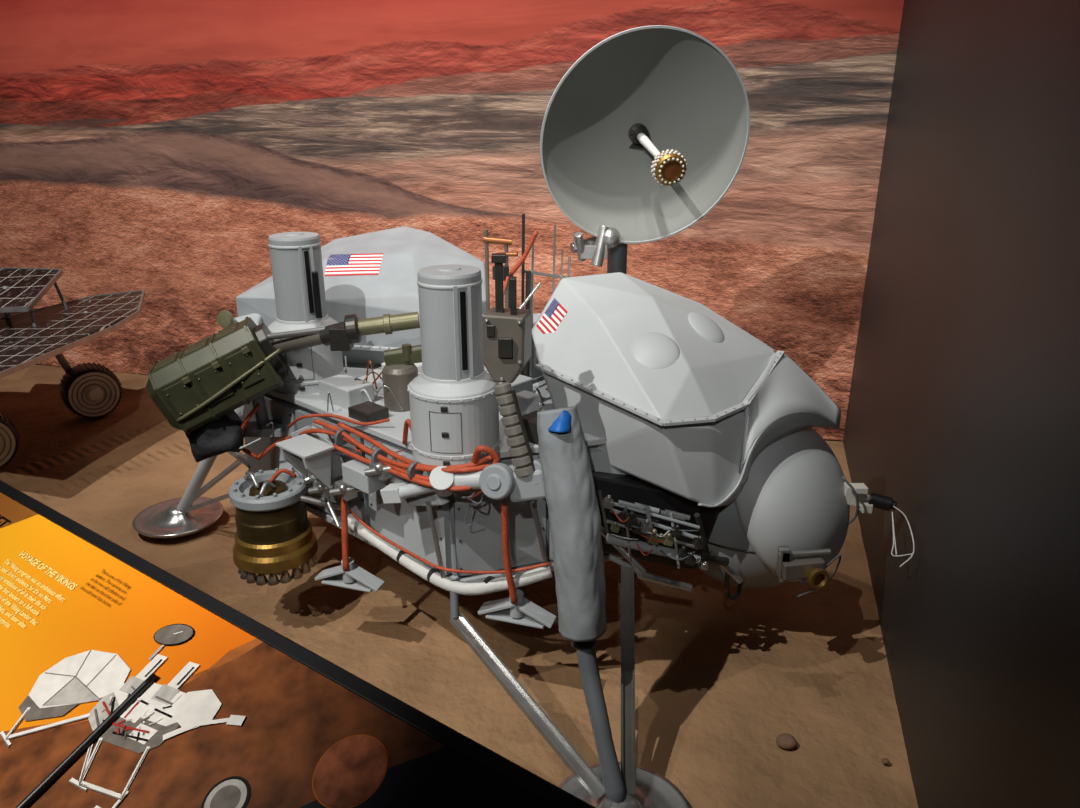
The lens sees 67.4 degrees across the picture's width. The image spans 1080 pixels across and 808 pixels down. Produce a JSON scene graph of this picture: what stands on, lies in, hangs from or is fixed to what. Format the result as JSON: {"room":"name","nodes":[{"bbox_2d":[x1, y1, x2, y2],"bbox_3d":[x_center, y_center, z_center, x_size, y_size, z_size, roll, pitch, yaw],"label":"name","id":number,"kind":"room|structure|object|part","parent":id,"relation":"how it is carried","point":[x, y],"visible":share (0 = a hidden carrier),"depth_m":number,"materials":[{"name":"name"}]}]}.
{"room":"museum","nodes":[
{"label":"museum","id":0,"kind":"room"},
{"bbox_2d":[37,364,839,440],"bbox_3d":[-1.757,-1.666,4.651,7.000,3.350,0.100,5,21,14],"label":"wall","id":1,"kind":"structure","parent":0,"point":[37,364],"depth_m":4.32,"materials":[{"name":"brown paint"}]},
{"bbox_2d":[0,0,903,440],"bbox_3d":[-1.725,-1.641,4.582,6.900,3.250,0.001,5,21,14],"label":"mural","id":2,"kind":"object","parent":1,"relation":"attached to","point":[158,148],"visible":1,"depth_m":4.38},
{"bbox_2d":[0,364,917,807],"bbox_3d":[-2.556,0.877,2.444,7.000,0.027,6.000,5,21,14],"label":"ground","id":3,"kind":"structure","parent":0,"point":[718,678],"depth_m":2.69,"materials":[{"name":"brown sand"}]},
{"bbox_2d":[0,267,144,468],"bbox_3d":[-2.696,-0.160,4.012,1.303,0.862,1.360,0,20,0],"label":"planetary rover","id":4,"kind":"object","parent":3,"relation":"on","point":[29,336],"visible":1,"depth_m":4.10,"materials":[{"name":"metal"}]},
{"bbox_3d":[-2.775,-0.579,4.099,0.650,0.125,0.600,0,20,0],"label":"solar panel","id":5,"kind":"part","parent":4,"relation":"part of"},
{"bbox_3d":[-2.775,-0.581,4.098,0.661,0.129,0.610,0,20,0],"label":"panel frame","id":6,"kind":"part","parent":4,"relation":"part of","materials":[{"name":"metal"}]},
{"bbox_3d":[-2.691,-0.120,4.260,0.119,0.332,0.787,4,20,10],"label":"suspension arm","id":7,"kind":"part","parent":4,"relation":"part of","materials":[{"name":"grey paint"}]},
{"bbox_3d":[-2.400,-0.368,3.936,0.700,0.080,1.350,0,20,0],"label":"solar panel","id":8,"kind":"part","parent":4,"relation":"part of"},
{"bbox_3d":[-2.400,-0.370,3.936,0.710,0.084,1.360,0,20,0],"label":"panel frame","id":9,"kind":"part","parent":4,"relation":"part of","materials":[{"name":"metal"}]},
{"bbox_2d":[0,480,595,807],"bbox_3d":[-0.866,0.810,1.408,3.000,0.815,0.706,14,24,33],"label":"information panel","id":10,"kind":"object","parent":3,"relation":"on","point":[124,683],"visible":1,"depth_m":1.28,"materials":[{"name":"black paint"}]},
{"bbox_3d":[-0.711,0.532,1.263,0.013,0.105,0.263,13,23,31],"label":"black rod","id":11,"kind":"part","parent":10,"relation":"part of","materials":[{"name":"paint"}]},
{"bbox_2d":[204,779,246,807],"bbox_3d":[-0.444,0.560,1.144,0.061,0.021,0.060,0,20,0],"label":"photo","id":12,"kind":"object","parent":10,"relation":"on","point":[218,793],"depth_m":1.15},
{"bbox_2d":[313,735,386,807],"bbox_3d":[-0.268,0.517,1.142,0.105,0.037,0.103,0,20,0],"label":"photo","id":13,"kind":"object","parent":10,"relation":"on","point":[350,771],"depth_m":1.14},
{"bbox_2d":[132,25,914,807],"bbox_3d":[-0.216,-0.179,2.530,2.518,1.906,2.388,-6,21,-15],"label":"space lander","id":14,"kind":"object","parent":3,"relation":"on","point":[372,385],"visible":1,"depth_m":2.42,"materials":[{"name":"grey paint"}]},
{"bbox_3d":[-1.165,-0.132,2.527,0.065,0.034,0.100,-5,21,-14],"label":"housing panel","id":15,"kind":"part","parent":14,"relation":"part of","materials":[{"name":"green paint"}]},
{"bbox_3d":[-1.097,-0.013,2.490,0.107,0.127,0.008,-5,21,-14],"label":"housing panel","id":16,"kind":"part","parent":14,"relation":"part of","materials":[{"name":"green paint"}]},
{"bbox_3d":[-1.073,-0.181,2.537,0.065,0.034,0.100,-5,21,-14],"label":"housing panel","id":17,"kind":"part","parent":14,"relation":"part of","materials":[{"name":"green paint"}]},
{"bbox_3d":[-1.006,-0.061,2.499,0.107,0.127,0.008,-5,21,-14],"label":"housing panel","id":18,"kind":"part","parent":14,"relation":"part of","materials":[{"name":"green paint"}]},
{"bbox_3d":[-0.982,-0.229,2.546,0.065,0.034,0.100,-5,21,-14],"label":"housing panel","id":19,"kind":"part","parent":14,"relation":"part of","materials":[{"name":"green paint"}]},
{"bbox_3d":[-0.915,-0.110,2.509,0.107,0.127,0.008,-5,21,-14],"label":"housing panel","id":20,"kind":"part","parent":14,"relation":"part of","materials":[{"name":"green paint"}]},
{"bbox_3d":[-0.938,0.131,2.827,0.345,0.330,0.025,17,26,38],"label":"panel","id":21,"kind":"part","parent":14,"relation":"part of","materials":[{"name":"metal"}]},
{"bbox_3d":[-0.725,0.173,2.410,0.013,0.124,0.092,16,26,38],"label":"gusset plate","id":22,"kind":"part","parent":14,"relation":"part of","materials":[{"name":"grey paint"}]},
{"bbox_3d":[-0.780,-0.132,2.629,0.084,0.112,0.009,-2,20,-5],"label":"access door","id":23,"kind":"part","parent":14,"relation":"part of","materials":[{"name":"grey paint"}]},
{"bbox_3d":[-0.755,-0.382,2.584,0.010,0.240,0.008,-16,25,-36],"label":"slit frame","id":24,"kind":"part","parent":14,"relation":"part of","materials":[{"name":"grey paint"}]},
{"bbox_2d":[275,434,333,458],"bbox_3d":[-0.685,0.122,2.359,0.150,0.008,0.100,17,26,38],"label":"box","id":25,"kind":"object","parent":14,"relation":"attached to","point":[305,446],"depth_m":2.35,"materials":[{"name":"grey paint"}]},
{"bbox_3d":[-0.727,-0.390,2.606,0.010,0.240,0.008,-16,25,-36],"label":"slit frame","id":26,"kind":"part","parent":14,"relation":"part of","materials":[{"name":"grey paint"}]},
{"bbox_3d":[-0.639,0.199,2.339,0.013,0.124,0.092,16,26,38],"label":"gusset plate","id":27,"kind":"part","parent":14,"relation":"part of","materials":[{"name":"grey paint"}]},
{"bbox_3d":[-0.665,0.213,2.601,0.345,0.330,0.025,17,26,38],"label":"panel","id":28,"kind":"part","parent":14,"relation":"part of","materials":[{"name":"grey paint"}]},
{"bbox_2d":[382,344,421,411],"bbox_3d":[-0.423,-0.083,2.524,0.134,0.210,0.111,0,20,0],"label":"canister","id":29,"kind":"object","parent":14,"relation":"on","point":[399,370],"depth_m":2.49,"materials":[{"name":"grey metal"}]},
{"bbox_3d":[-0.392,0.295,2.376,0.345,0.330,0.025,17,26,38],"label":"panel","id":30,"kind":"part","parent":14,"relation":"part of","materials":[{"name":"metal"}]},
{"bbox_3d":[-0.287,-0.130,2.963,1.616,0.022,1.673,0,20,0],"label":"plate","id":31,"kind":"part","parent":14,"relation":"part of","materials":[{"name":"grey paint"}]},
{"bbox_3d":[-0.241,0.073,2.065,0.084,0.112,0.009,2,20,6],"label":"access door","id":32,"kind":"part","parent":14,"relation":"part of","materials":[{"name":"grey paint"}]},
{"bbox_3d":[-0.208,-0.175,2.015,0.010,0.240,0.008,-10,22,-26],"label":"slit frame","id":33,"kind":"part","parent":14,"relation":"part of","materials":[{"name":"grey paint"}]},
{"bbox_3d":[-0.176,-0.181,2.031,0.010,0.240,0.008,-10,22,-26],"label":"slit frame","id":34,"kind":"part","parent":14,"relation":"part of","materials":[{"name":"grey paint"}]},
{"bbox_3d":[-0.190,-0.452,2.922,0.014,0.350,0.014,0,20,0],"label":"antenna rod","id":35,"kind":"part","parent":14,"relation":"part of","materials":[{"name":"beige metal"}]},
{"bbox_3d":[-0.120,-0.179,1.983,0.020,0.030,0.012,0,20,0],"label":"housing plate","id":36,"kind":"part","parent":14,"relation":"part of","materials":[{"name":"metal"}]},
{"bbox_3d":[-0.111,0.322,2.303,0.266,0.330,0.025,-7,21,-18],"label":"panel","id":37,"kind":"part","parent":14,"relation":"part of","materials":[{"name":"grey paint"}]},
{"bbox_3d":[-0.091,-0.037,1.995,0.048,0.036,0.047,0,20,0],"label":"arm","id":38,"kind":"part","parent":14,"relation":"part of"},
{"bbox_3d":[-0.084,-0.012,1.998,0.049,0.036,0.049,0,20,0],"label":"arm","id":39,"kind":"part","parent":14,"relation":"part of"},
{"bbox_3d":[-0.085,-0.138,1.988,0.035,0.050,0.012,0,20,0],"label":"housing plate","id":40,"kind":"part","parent":14,"relation":"part of","materials":[{"name":"metal"}]},
{"bbox_3d":[-0.120,-0.428,2.930,0.014,0.300,0.014,0,20,0],"label":"antenna rod","id":41,"kind":"part","parent":14,"relation":"part of","materials":[{"name":"beige metal"}]},
{"bbox_3d":[-0.078,0.014,2.002,0.050,0.036,0.050,0,20,0],"label":"arm","id":42,"kind":"part","parent":14,"relation":"part of"},
{"bbox_3d":[-0.071,0.039,2.005,0.051,0.036,0.051,0,20,0],"label":"arm","id":43,"kind":"part","parent":14,"relation":"part of"},
{"bbox_3d":[-0.096,-0.243,2.625,0.024,0.360,0.015,0,20,0],"label":"antenna rod","id":44,"kind":"part","parent":14,"relation":"part of","materials":[{"name":"metal"}]},
{"bbox_3d":[-0.064,0.065,2.008,0.052,0.036,0.052,0,20,0],"label":"arm","id":45,"kind":"part","parent":14,"relation":"part of"},
{"bbox_3d":[-0.058,0.090,2.012,0.053,0.036,0.053,0,20,0],"label":"arm","id":46,"kind":"part","parent":14,"relation":"part of"},
{"bbox_3d":[-0.051,0.115,2.015,0.054,0.036,0.054,0,20,0],"label":"arm","id":47,"kind":"part","parent":14,"relation":"part of"},
{"bbox_3d":[-0.044,0.141,2.018,0.056,0.036,0.056,0,20,0],"label":"arm","id":48,"kind":"part","parent":14,"relation":"part of"},
{"bbox_3d":[-0.040,0.069,1.997,0.076,0.204,0.010,16,25,37],"label":"rail","id":49,"kind":"part","parent":14,"relation":"part of","materials":[{"name":"metal"}]},
{"bbox_3d":[-0.056,-0.344,2.642,0.018,0.540,0.010,0,20,0],"label":"antenna rod","id":50,"kind":"part","parent":14,"relation":"part of","materials":[{"name":"metal"}]},
{"bbox_3d":[-0.038,0.166,2.022,0.057,0.036,0.057,0,20,0],"label":"arm","id":51,"kind":"part","parent":14,"relation":"part of"},
{"bbox_3d":[-0.041,-0.260,2.672,0.026,0.360,0.017,0,20,0],"label":"antenna rod","id":52,"kind":"part","parent":14,"relation":"part of","materials":[{"name":"metal"}]},
{"bbox_3d":[-0.026,-0.323,2.671,0.016,0.480,0.008,0,20,0],"label":"antenna rod","id":53,"kind":"part","parent":14,"relation":"part of","materials":[{"name":"metal"}]},
{"bbox_3d":[0.044,-0.343,2.695,0.015,0.500,0.007,0,20,0],"label":"antenna rod","id":54,"kind":"part","parent":14,"relation":"part of","materials":[{"name":"metal"}]},
{"bbox_3d":[0.069,-0.308,2.719,0.014,0.420,0.006,0,20,0],"label":"antenna rod","id":55,"kind":"part","parent":14,"relation":"part of","materials":[{"name":"metal"}]},
{"bbox_3d":[0.094,-0.308,2.761,0.016,0.390,0.008,0,20,0],"label":"antenna rod","id":56,"kind":"part","parent":14,"relation":"part of","materials":[{"name":"metal"}]},
{"bbox_3d":[0.154,0.291,2.388,0.266,0.330,0.025,-7,21,-18],"label":"panel","id":57,"kind":"part","parent":14,"relation":"part of","materials":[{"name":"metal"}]},
{"bbox_2d":[592,471,720,569],"bbox_3d":[0.300,0.328,2.461,0.463,0.338,0.160,-2,20,-6],"label":"electronics","id":58,"kind":"object","parent":14,"relation":"on","point":[628,486],"depth_m":2.38,"materials":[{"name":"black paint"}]},
{"bbox_2d":[776,733,796,749],"bbox_3d":[0.682,0.935,2.245,0.057,0.035,0.048,0,20,0],"label":"rock","id":59,"kind":"object","parent":3,"relation":"on","point":[785,741],"visible":1,"depth_m":2.23,"materials":[{"name":"brown stone"}]},
{"bbox_2d":[881,758,889,763],"bbox_3d":[0.929,0.961,2.180,0.022,0.013,0.018,0,20,0],"label":"rock","id":60,"kind":"object","parent":3,"relation":"on","point":[883,760],"visible":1,"depth_m":2.17,"materials":[{"name":"brown stone"}]},
{"bbox_2d":[843,0,1079,807],"bbox_3d":[0.896,-0.374,1.102,0.100,3.350,6.200,5,21,14],"label":"wall","id":61,"kind":"structure","parent":0,"point":[963,411],"depth_m":1.85,"materials":[{"name":"black paint"}]}
]}

